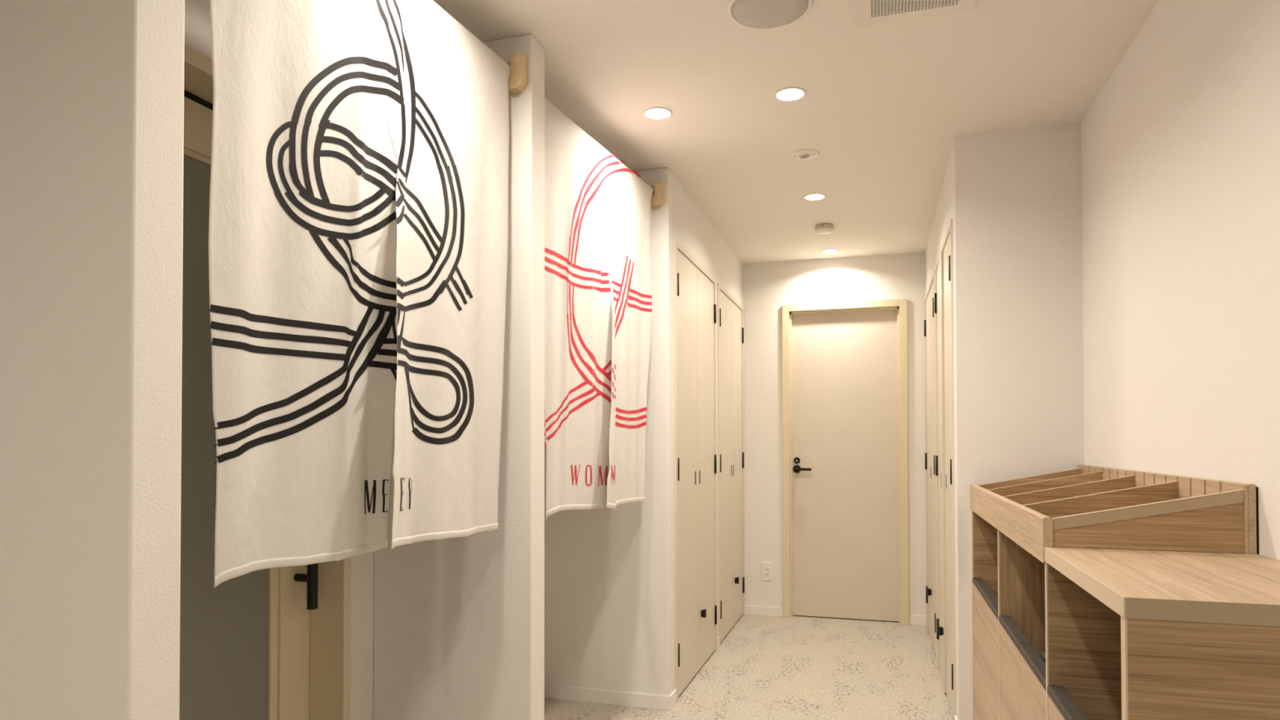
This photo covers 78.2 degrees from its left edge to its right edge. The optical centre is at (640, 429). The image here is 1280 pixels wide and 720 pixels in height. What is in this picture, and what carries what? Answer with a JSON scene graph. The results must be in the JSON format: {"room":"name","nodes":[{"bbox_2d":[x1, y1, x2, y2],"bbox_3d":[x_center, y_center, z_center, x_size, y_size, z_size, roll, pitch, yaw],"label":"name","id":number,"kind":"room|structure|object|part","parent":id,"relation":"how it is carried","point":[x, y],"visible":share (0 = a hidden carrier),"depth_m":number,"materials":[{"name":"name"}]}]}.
{"room":"bathhouse corridor","nodes":[
{"label":"bathhouse corridor","id":0,"kind":"room"},
{"bbox_2d":[0,0,184,719],"bbox_3d":[-1.627,0.006,1.497,1.820,2.400,0.092,0,-1,17],"label":"wall","id":1,"kind":"structure","parent":0,"point":[91,91],"depth_m":1.23,"materials":[{"name":"white paint"}]},
{"bbox_2d":[184,0,373,719],"bbox_3d":[-0.919,0.021,2.564,0.190,2.400,2.360,0,-1,17],"label":"wall","id":2,"kind":"structure","parent":0,"point":[197,34],"depth_m":2.41,"materials":[{"name":"white paint"}]},
{"bbox_2d":[179,43,351,719],"bbox_3d":[-1.078,0.164,1.944,0.159,2.095,0.933,0,-1,17],"label":"door","id":3,"kind":"structure","parent":2,"relation":"in","point":[274,643],"depth_m":2.05,"materials":[{"name":"light wood"},{"name":"black metal"}]},
{"bbox_3d":[-1.137,-0.761,1.964,0.035,0.124,0.642,0,-1,17],"label":"rail","id":4,"kind":"part","parent":3,"relation":"part of","materials":[{"name":"beige wood"}]},
{"bbox_3d":[-1.143,0.202,1.936,0.008,1.780,0.612,0,-1,17],"label":"glass panel","id":5,"kind":"part","parent":3,"relation":"part of","materials":[{"name":"grey glass"}]},
{"bbox_3d":[-0.974,0.219,2.302,0.071,0.604,0.030,0,-1,17],"label":"bar handle","id":6,"kind":"part","parent":3,"relation":"part of","materials":[{"name":"black metal"}]},
{"bbox_2d":[373,34,544,719],"bbox_3d":[-0.568,0.019,2.458,0.543,2.400,0.098,0,-1,17],"label":"wall","id":7,"kind":"structure","parent":0,"point":[459,622],"depth_m":2.37,"materials":[{"name":"white paint"}]},
{"bbox_2d":[506,53,528,93],"bbox_3d":[-0.392,-1.060,2.350,0.109,0.102,0.036,0,-1,17],"label":"bracket","id":8,"kind":"object","parent":7,"relation":"attached to","point":[518,77],"visible":0.62,"depth_m":2.33,"materials":[{"name":"brown wood"}]},
{"bbox_3d":[-0.601,-1.074,1.836,0.125,0.030,1.120,0,-1,17],"label":"pole","id":9,"kind":"object","parent":8,"relation":"attached to","visible":0},
{"bbox_2d":[208,0,510,587],"bbox_3d":[-0.524,-0.406,1.831,0.177,1.377,1.013,0,-1,22],"label":"curtain","id":10,"kind":"object","parent":9,"relation":"hanging from","point":[358,206],"visible":1,"depth_m":1.69,"materials":[{"name":"white fabric"}]},
{"bbox_3d":[-0.677,-0.408,1.620,0.063,1.377,0.508,0,-1,24],"label":"cloth panel","id":11,"kind":"part","parent":10,"relation":"part of","materials":[{"name":"white fabric"}]},
{"bbox_3d":[-0.516,-0.404,1.991,0.146,1.375,0.712,0,-1,11],"label":"cloth panel","id":12,"kind":"part","parent":10,"relation":"part of","materials":[{"name":"white fabric"}]},
{"bbox_2d":[673,174,742,636],"bbox_3d":[0.383,0.049,4.502,0.100,2.400,1.903,0,-1,17],"label":"wall","id":13,"kind":"structure","parent":0,"point":[693,230],"depth_m":4.27,"materials":[{"name":"white paint"}]},
{"bbox_2d":[669,636,719,710],"bbox_3d":[0.291,1.210,3.989,0.007,0.062,1.114,0,-1,17],"label":"baseboard","id":14,"kind":"structure","parent":13,"relation":"attached to","point":[673,697],"depth_m":3.51,"materials":[{"name":"plastic"}]},
{"bbox_2d":[674,240,717,702],"bbox_3d":[0.278,0.192,4.027,0.081,2.100,0.940,0,-1,17],"label":"closet","id":15,"kind":"object","parent":13,"relation":"attached to","point":[695,622],"visible":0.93,"depth_m":3.95,"materials":[{"name":"beige paint"}]},
{"bbox_3d":[0.220,0.198,3.817,0.022,2.060,0.430,0,-1,17],"label":"door","id":16,"kind":"part","parent":15,"relation":"part of","materials":[{"name":"beige paint"}]},
{"bbox_3d":[0.329,0.953,4.085,0.024,0.043,0.027,0,-1,17],"label":"knob","id":17,"kind":"part","parent":15,"relation":"part of","materials":[{"name":"black metal"}]},
{"bbox_3d":[0.346,0.204,4.233,0.022,2.060,0.432,0,-1,17],"label":"door","id":18,"kind":"part","parent":15,"relation":"part of","materials":[{"name":"beige paint"}]},
{"bbox_2d":[717,282,744,647],"bbox_3d":[0.561,0.205,4.966,0.081,2.100,0.886,0,-1,17],"label":"closet","id":19,"kind":"object","parent":13,"relation":"attached to","point":[731,454],"visible":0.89,"depth_m":4.91,"materials":[{"name":"beige paint"}]},
{"bbox_3d":[0.511,0.212,4.781,0.022,2.060,0.429,0,-1,17],"label":"door","id":20,"kind":"part","parent":19,"relation":"part of","materials":[{"name":"beige paint"}]},
{"bbox_3d":[0.621,0.967,5.050,0.024,0.043,0.027,0,-1,17],"label":"knob","id":21,"kind":"part","parent":19,"relation":"part of","materials":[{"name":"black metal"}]},
{"bbox_3d":[0.629,0.218,5.172,0.022,2.060,0.379,0,-1,17],"label":"door","id":22,"kind":"part","parent":19,"relation":"part of","materials":[{"name":"beige paint"}]},
{"bbox_2d":[544,614,953,719],"bbox_3d":[-0.553,1.259,1.779,3.700,0.100,7.922,0,-1,17],"label":"floor","id":23,"kind":"structure","parent":0,"point":[796,667],"depth_m":3.89,"materials":[{"name":"carpet"}]},
{"bbox_2d":[971,510,999,719],"bbox_3d":[1.395,0.762,2.700,0.400,0.916,0.713,0,-1,17],"label":"base cabinet","id":24,"kind":"object","parent":23,"relation":"on","point":[984,536],"visible":0.28,"depth_m":2.90,"materials":[{"name":"brown wood"}]},
{"bbox_3d":[1.262,0.878,2.912,0.018,0.570,0.336,0,-1,17],"label":"door","id":25,"kind":"part","parent":24,"relation":"part of","materials":[{"name":"brown wood"}]},
{"bbox_3d":[1.266,0.584,2.916,0.031,0.018,0.336,0,-1,17],"label":"edge pull","id":26,"kind":"part","parent":24,"relation":"part of","materials":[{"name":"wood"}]},
{"bbox_3d":[1.493,0.767,3.032,0.388,0.916,0.020,0,-1,17],"label":"panel","id":27,"kind":"part","parent":24,"relation":"part of","materials":[{"name":"brown wood"}]},
{"bbox_3d":[1.167,0.579,2.587,0.031,0.018,0.342,0,-1,17],"label":"edge pull","id":28,"kind":"part","parent":24,"relation":"part of","materials":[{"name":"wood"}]},
{"bbox_3d":[1.163,0.874,2.584,0.018,0.570,0.342,0,-1,17],"label":"door","id":29,"kind":"part","parent":24,"relation":"part of","materials":[{"name":"brown wood"}]},
{"bbox_2d":[998,530,1047,719],"bbox_3d":[1.188,0.752,2.015,0.400,0.916,0.717,0,-1,17],"label":"base cabinet","id":30,"kind":"object","parent":23,"relation":"on","point":[1022,628],"visible":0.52,"depth_m":2.38,"materials":[{"name":"brown wood"}]},
{"bbox_3d":[1.058,0.869,2.235,0.018,0.570,0.348,0,-1,17],"label":"door","id":31,"kind":"part","parent":30,"relation":"part of","materials":[{"name":"brown wood"}]},
{"bbox_3d":[1.062,0.574,2.238,0.031,0.018,0.348,0,-1,17],"label":"edge pull","id":32,"kind":"part","parent":30,"relation":"part of","materials":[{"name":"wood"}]},
{"bbox_3d":[1.288,0.757,2.354,0.388,0.916,0.008,0,-1,17],"label":"panel","id":33,"kind":"part","parent":30,"relation":"part of","materials":[{"name":"brown wood"}]},
{"bbox_3d":[0.960,0.569,1.902,0.031,0.018,0.346,0,-1,17],"label":"edge pull","id":34,"kind":"part","parent":30,"relation":"part of","materials":[{"name":"metal"}]},
{"bbox_3d":[0.957,0.864,1.899,0.018,0.570,0.346,0,-1,17],"label":"door","id":35,"kind":"part","parent":30,"relation":"part of","materials":[{"name":"brown wood"}]},
{"bbox_2d":[970,500,1279,626],"bbox_3d":[1.204,0.281,2.084,0.403,0.036,2.015,0,-1,17],"label":"countertop","id":36,"kind":"structure","parent":30,"relation":"on","point":[1204,587],"depth_m":1.33,"materials":[{"name":"brown wood"}]},
{"bbox_2d":[969,464,1258,554],"bbox_3d":[1.288,0.196,2.365,0.403,0.144,1.430,0,-1,17],"label":"tray","id":37,"kind":"object","parent":36,"relation":"on","point":[1085,506],"visible":1,"depth_m":1.73,"materials":[{"name":"brown wood"}]},
{"bbox_3d":[1.477,0.211,2.992,0.364,0.131,0.012,0,-1,17],"label":"panel","id":38,"kind":"part","parent":37,"relation":"part of","materials":[{"name":"brown wood"}]},
{"bbox_3d":[1.084,0.192,1.689,0.364,0.131,0.012,0,-1,17],"label":"panel","id":39,"kind":"part","parent":37,"relation":"part of","materials":[{"name":"brown wood"}]},
{"bbox_2d":[1045,562,1279,719],"bbox_3d":[1.000,0.743,1.392,0.400,0.916,0.582,0,-1,17],"label":"base cabinet","id":40,"kind":"object","parent":23,"relation":"on","point":[1102,664],"visible":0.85,"depth_m":1.17,"materials":[{"name":"brown wood"}]},
{"bbox_3d":[0.861,0.859,1.583,0.018,0.570,0.274,0,-1,17],"label":"door","id":41,"kind":"part","parent":40,"relation":"part of","materials":[{"name":"brown wood"}]},
{"bbox_3d":[0.865,0.565,1.587,0.031,0.018,0.274,0,-1,17],"label":"edge pull","id":42,"kind":"part","parent":40,"relation":"part of","materials":[{"name":"metal"}]},
{"bbox_3d":[1.081,0.747,1.668,0.388,0.916,0.008,0,-1,17],"label":"panel","id":43,"kind":"part","parent":40,"relation":"part of","materials":[{"name":"brown wood"}]},
{"bbox_3d":[0.917,0.739,1.125,0.388,0.916,0.022,0,-1,17],"label":"panel","id":44,"kind":"part","parent":40,"relation":"part of","materials":[{"name":"brown wood"}]},
{"bbox_2d":[432,0,1159,263],"bbox_3d":[-0.556,-1.241,1.817,3.700,0.100,7.922,0,-1,17],"label":"ceiling","id":45,"kind":"structure","parent":0,"point":[883,107],"depth_m":2.75,"materials":[{"name":"white paint"}]},
{"bbox_2d":[643,106,671,119],"bbox_3d":[0.065,-1.172,2.922,0.107,0.005,0.107,0,-1,17],"label":"recessed light","id":46,"kind":"object","parent":45,"relation":"in","point":[656,113],"visible":1,"depth_m":2.92,"materials":[{"name":"white plastic"}]},
{"bbox_2d":[727,0,813,29],"bbox_3d":[0.362,-1.181,2.204,0.237,0.009,0.237,0,-1,17],"label":"ceiling speaker","id":47,"kind":"object","parent":45,"relation":"attached to","point":[753,14],"visible":1,"depth_m":2.22,"materials":[{"name":"white plastic"}]},
{"bbox_2d":[774,87,805,101],"bbox_3d":[0.527,-1.175,2.762,0.107,0.005,0.107,0,-1,17],"label":"recessed light","id":48,"kind":"object","parent":45,"relation":"in","point":[789,94],"visible":1,"depth_m":2.75,"materials":[{"name":"white plastic"}]},
{"bbox_2d":[790,149,818,159],"bbox_3d":[0.698,-1.161,3.344,0.120,0.016,0.120,0,-1,17],"label":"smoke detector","id":49,"kind":"object","parent":45,"relation":"in","point":[802,154],"visible":1,"depth_m":3.33,"materials":[{"name":"white plastic"}]},
{"bbox_2d":[799,154,809,159],"bbox_3d":[0.698,-1.159,3.344,0.044,0.006,0.044,0,-1,17],"label":"sprinkler head","id":50,"kind":"object","parent":49,"relation":"attached to","point":[801,156],"depth_m":3.34,"materials":[{"name":"metal"}]},
{"bbox_2d":[804,193,826,200],"bbox_3d":[0.870,-1.158,3.923,0.107,0.005,0.107,0,-1,17],"label":"recessed light","id":51,"kind":"object","parent":45,"relation":"in","point":[813,197],"visible":1,"depth_m":3.92,"materials":[{"name":"white plastic"}]},
{"bbox_2d":[815,222,833,234],"bbox_3d":[1.040,-1.131,4.445,0.102,0.044,0.103,0,-1,17],"label":"smoke detector","id":52,"kind":"object","parent":45,"relation":"attached to","point":[823,228],"visible":1,"depth_m":4.41,"materials":[{"name":"beige plastic"}]},
{"bbox_2d":[821,248,838,253],"bbox_3d":[1.215,-1.141,5.040,0.107,0.005,0.107,0,-1,17],"label":"recessed light","id":53,"kind":"object","parent":45,"relation":"in","point":[827,251],"visible":1,"depth_m":5.03,"materials":[{"name":"white plastic"}]},
{"bbox_2d":[853,0,975,27],"bbox_3d":[0.735,-1.182,2.101,0.322,0.010,0.322,0,-1,17],"label":"ventilation fan","id":54,"kind":"object","parent":45,"relation":"attached to","point":[866,12],"visible":1,"depth_m":2.21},
{"bbox_2d":[870,0,958,17],"bbox_3d":[0.735,-1.178,2.101,0.234,0.001,0.236,0,-1,17],"label":"grille","id":55,"kind":"object","parent":54,"relation":"attached to","point":[878,8],"depth_m":2.19,"materials":[{"name":"white plastic"}]},
{"bbox_2d":[544,122,1084,719],"bbox_3d":[0.615,0.031,3.379,2.276,2.400,0.113,0,-1,17],"label":"wall","id":56,"kind":"structure","parent":0,"point":[1018,233],"depth_m":3.11,"materials":[{"name":"white paint"}]},
{"bbox_2d":[544,684,669,710],"bbox_3d":[-0.179,1.204,3.552,0.641,0.062,0.007,0,-1,17],"label":"baseboard","id":57,"kind":"structure","parent":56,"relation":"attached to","point":[551,691],"depth_m":3.54,"materials":[{"name":"plastic"}]},
{"bbox_2d":[649,181,665,207],"bbox_3d":[0.054,-1.043,3.499,0.109,0.102,0.036,0,-1,17],"label":"bracket","id":58,"kind":"object","parent":56,"relation":"attached to","point":[658,198],"visible":0.56,"depth_m":3.48,"materials":[{"name":"brown wood"}]},
{"bbox_3d":[-0.155,-1.058,2.985,0.125,0.030,1.120,0,-1,17],"label":"pole","id":59,"kind":"object","parent":58,"relation":"attached to","visible":0},
{"bbox_2d":[544,97,653,519],"bbox_3d":[-0.108,-0.399,2.976,0.124,1.405,1.020,0,-1,22],"label":"curtain","id":60,"kind":"object","parent":59,"relation":"hanging from","point":[598,304],"visible":0.97,"depth_m":2.86,"materials":[{"name":"white fabric"}]},
{"bbox_3d":[-0.228,-0.392,2.774,0.056,1.377,0.555,0,-1,23],"label":"cloth panel","id":61,"kind":"part","parent":60,"relation":"part of","materials":[{"name":"white fabric"}]},
{"bbox_3d":[-0.070,-0.385,3.136,0.112,1.381,0.697,0,-1,17],"label":"cloth panel","id":62,"kind":"part","parent":60,"relation":"part of","materials":[{"name":"white fabric"}]},
{"bbox_2d":[742,252,926,616],"bbox_3d":[1.294,0.059,5.299,1.385,2.400,0.150,0,-1,17],"label":"wall","id":63,"kind":"structure","parent":0,"point":[766,286],"depth_m":5.32,"materials":[{"name":"white paint"}]},
{"bbox_2d":[761,562,772,581],"bbox_3d":[0.859,0.963,5.334,0.069,0.120,0.010,0,-1,17],"label":"wall outlet","id":64,"kind":"object","parent":63,"relation":"attached to","point":[766,568],"visible":1,"depth_m":5.33,"materials":[{"name":"white plastic"}]},
{"bbox_2d":[764,566,768,577],"bbox_3d":[0.858,0.963,5.332,0.029,0.072,0.004,0,-1,17],"label":"socket","id":65,"kind":"object","parent":64,"relation":"attached to","point":[766,568],"depth_m":5.33,"materials":[{"name":"white plastic"}]},
{"bbox_2d":[744,604,926,626],"bbox_3d":[1.274,1.227,5.206,1.184,0.062,0.007,0,-1,17],"label":"baseboard","id":66,"kind":"structure","parent":63,"relation":"attached to","point":[748,610],"depth_m":5.32,"materials":[{"name":"plastic"}]},
{"bbox_2d":[782,298,909,625],"bbox_3d":[1.355,0.207,5.228,0.799,2.102,0.094,0,-1,17],"label":"door","id":67,"kind":"structure","parent":63,"relation":"in","point":[845,364],"depth_m":5.23,"materials":[{"name":"beige wood"}]},
{"bbox_3d":[1.087,0.266,5.289,0.124,0.053,0.056,0,-1,17],"label":"lever handle","id":68,"kind":"part","parent":67,"relation":"part of","materials":[{"name":"black metal"}]},
{"bbox_2d":[925,146,956,715],"bbox_3d":[1.608,0.041,4.115,0.100,2.400,1.936,0,-1,17],"label":"wall","id":69,"kind":"structure","parent":0,"point":[944,209],"depth_m":3.66,"materials":[{"name":"white paint"}]},
{"bbox_2d":[924,269,937,663],"bbox_3d":[1.723,0.199,4.616,0.081,2.100,0.886,0,-1,17],"label":"closet","id":70,"kind":"object","parent":69,"relation":"attached to","point":[930,315],"visible":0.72,"depth_m":4.62,"materials":[{"name":"beige paint"}]},
{"bbox_3d":[1.778,0.211,4.815,0.022,2.060,0.398,0,-1,17],"label":"door","id":71,"kind":"part","parent":70,"relation":"part of","materials":[{"name":"beige paint"}]},
{"bbox_3d":[1.710,0.960,4.657,0.024,0.043,0.027,0,-1,17],"label":"knob","id":72,"kind":"part","parent":70,"relation":"part of","materials":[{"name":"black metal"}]},
{"bbox_3d":[1.660,0.206,4.425,0.022,2.060,0.410,0,-1,17],"label":"door","id":73,"kind":"part","parent":70,"relation":"part of","materials":[{"name":"beige paint"}]},
{"bbox_2d":[934,218,955,719],"bbox_3d":[1.435,0.185,3.678,0.090,2.100,0.940,0,-1,17],"label":"closet","id":74,"kind":"object","parent":69,"relation":"attached to","point":[944,268],"visible":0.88,"depth_m":3.62,"materials":[{"name":"beige paint"}]},
{"bbox_3d":[1.413,0.946,3.703,0.024,0.043,0.027,0,-1,17],"label":"knob","id":75,"kind":"part","parent":74,"relation":"part of","materials":[{"name":"black metal"}]},
{"bbox_3d":[1.491,0.198,3.884,0.022,2.060,0.439,0,-1,18],"label":"door","id":76,"kind":"part","parent":74,"relation":"part of","materials":[{"name":"beige paint"}]},
{"bbox_3d":[1.370,0.192,3.466,0.022,2.060,0.423,0,-1,17],"label":"door","id":77,"kind":"part","parent":74,"relation":"part of","materials":[{"name":"beige paint"}]},
{"bbox_2d":[1080,0,1279,559],"bbox_3d":[0.907,-0.016,0.268,0.080,2.400,5.836,0,-1,17],"label":"wall","id":78,"kind":"structure","parent":0,"point":[1180,144],"depth_m":1.98,"materials":[{"name":"white paint"}]}
]}

